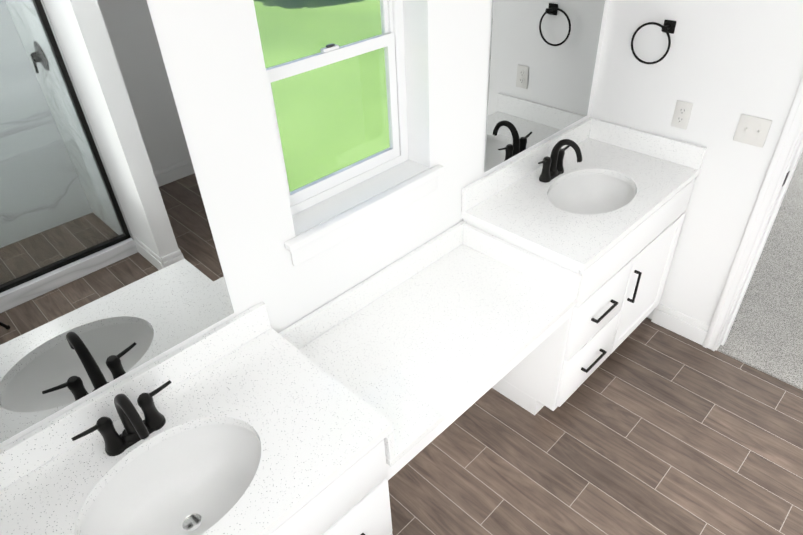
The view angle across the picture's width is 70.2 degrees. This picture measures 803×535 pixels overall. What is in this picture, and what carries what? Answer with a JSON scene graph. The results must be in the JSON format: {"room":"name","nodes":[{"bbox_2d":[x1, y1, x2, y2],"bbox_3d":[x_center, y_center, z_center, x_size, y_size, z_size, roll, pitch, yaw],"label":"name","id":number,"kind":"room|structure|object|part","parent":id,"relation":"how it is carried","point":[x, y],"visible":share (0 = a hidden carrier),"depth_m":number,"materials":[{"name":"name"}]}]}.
{"room":"bathroom","nodes":[
{"label":"bathroom","id":0,"kind":"room"},
{"bbox_2d":[0,0,608,448],"bbox_3d":[0.944,-0.993,2.779,7.870,2.440,0.150,-32,45,-34],"label":"wall","id":1,"kind":"structure","parent":0,"point":[212,56],"depth_m":1.70,"materials":[{"name":"white paint"}]},
{"bbox_2d":[0,0,233,442],"bbox_3d":[-0.783,-0.066,1.191,0.775,0.916,0.007,-32,45,-34],"label":"mirror","id":2,"kind":"object","parent":1,"relation":"attached to","point":[110,268],"visible":1,"depth_m":1.27,"materials":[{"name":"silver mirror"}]},
{"bbox_2d":[254,0,443,265],"bbox_3d":[-0.167,-0.570,1.701,0.689,0.980,0.182,-32,45,-34],"label":"bathroom window","id":3,"kind":"structure","parent":1,"relation":"in","point":[390,39],"depth_m":1.87,"materials":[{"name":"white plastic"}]},
{"bbox_3d":[-0.133,-0.204,1.949,0.689,0.095,0.137,-32,45,-34],"label":"bathroom window sill trim","id":4,"kind":"part","parent":3,"relation":"part of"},
{"bbox_2d":[484,0,604,171],"bbox_3d":[0.597,-0.924,2.272,0.788,0.903,0.007,-32,45,-34],"label":"mirror","id":5,"kind":"object","parent":1,"relation":"attached to","point":[542,58],"visible":1,"depth_m":2.31,"materials":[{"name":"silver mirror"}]},
{"bbox_2d":[388,318,802,534],"bbox_3d":[0.735,1.508,1.486,3.700,0.050,3.050,-32,45,-34],"label":"floor","id":6,"kind":"structure","parent":0,"point":[647,427],"depth_m":2.40,"materials":[{"name":"brown tile"}]},
{"bbox_2d":[0,302,392,534],"bbox_3d":[-0.529,0.830,1.606,0.940,1.005,0.582,-32,45,-34],"label":"bathroom vanity","id":7,"kind":"object","parent":6,"relation":"on","point":[266,429],"visible":0.98,"depth_m":1.48,"materials":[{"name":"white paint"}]},
{"bbox_2d":[71,380,171,455],"bbox_3d":[-0.649,0.379,1.388,0.250,0.188,0.158,-32,45,-34],"label":"faucet","id":8,"kind":"object","parent":7,"relation":"on","point":[137,428],"visible":1,"depth_m":1.42,"materials":[{"name":"black metal"}]},
{"bbox_2d":[278,221,581,479],"bbox_3d":[0.114,0.213,1.989,0.959,0.215,0.553,-32,45,-34],"label":"vanity countertop","id":9,"kind":"structure","parent":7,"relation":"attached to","point":[421,348],"depth_m":1.98,"materials":[{"name":"white stone"}]},
{"bbox_2d":[461,117,706,414],"bbox_3d":[0.808,-0.004,2.652,0.970,1.005,0.582,-32,45,-34],"label":"bathroom vanity","id":10,"kind":"object","parent":6,"relation":"on","point":[604,218],"visible":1,"depth_m":2.45,"materials":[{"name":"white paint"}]},
{"bbox_2d":[538,139,581,182],"bbox_3d":[0.698,-0.461,2.442,0.250,0.188,0.158,-32,45,-34],"label":"faucet","id":11,"kind":"object","parent":10,"relation":"on","point":[553,168],"visible":1,"depth_m":2.46,"materials":[{"name":"black metal"}]},
{"bbox_2d":[590,0,802,325],"bbox_3d":[2.483,-0.086,1.434,0.120,2.440,4.320,-32,45,-34],"label":"wall","id":12,"kind":"structure","parent":0,"point":[722,66],"depth_m":2.43,"materials":[{"name":"white paint"}]},
{"bbox_2d":[631,19,675,63],"bbox_3d":[1.059,-0.951,2.410,0.052,0.175,0.170,-32,45,-34],"label":"towel ring","id":13,"kind":"object","parent":12,"relation":"attached to","point":[668,26],"visible":0.94,"depth_m":2.36,"materials":[{"name":"black metal"}]},
{"bbox_2d":[651,303,709,345],"bbox_3d":[1.437,0.290,2.951,0.014,0.128,0.276,-32,45,-34],"label":"baseboard","id":14,"kind":"structure","parent":12,"relation":"attached to","point":[683,325],"depth_m":2.93,"materials":[{"name":"white paint"}]},
{"bbox_2d":[671,100,692,128],"bbox_3d":[1.216,-0.661,2.480,0.008,0.115,0.070,-32,45,-34],"label":"electrical outlet plate","id":15,"kind":"object","parent":12,"relation":"attached to","point":[681,114],"visible":1,"depth_m":2.48,"materials":[{"name":"white plastic"}]},
{"bbox_2d":[733,114,771,147],"bbox_3d":[1.414,-0.550,2.308,0.016,0.115,0.116,-32,45,-34],"label":"switch plate","id":16,"kind":"object","parent":12,"relation":"attached to","point":[752,130],"visible":1,"depth_m":2.31,"materials":[{"name":"white plastic"}]},
{"bbox_2d":[703,78,802,350],"bbox_3d":[1.854,-0.303,2.066,0.164,2.094,0.890,-32,45,-34],"label":"door frame","id":17,"kind":"structure","parent":12,"relation":"attached to","point":[783,165],"depth_m":2.44,"materials":[{"name":"white paint"}]},
{"bbox_2d":[646,151,802,389],"bbox_3d":[3.828,0.056,3.246,3.900,0.062,4.200,-32,45,-34],"label":"floor","id":18,"kind":"structure","parent":0,"point":[765,335],"depth_m":3.11,"materials":[{"name":"grey carpet"}]},
{"label":"outside","id":19,"kind":"structure","parent":0,"visible":0},
{"bbox_2d":[253,0,389,191],"bbox_3d":[1.057,1.887,4.720,600.000,3.514,600.000,-32,45,-34],"label":"ground","id":20,"kind":"structure","parent":19,"point":[299,48],"depth_m":7.96,"materials":[{"name":"green plant"}]}
]}

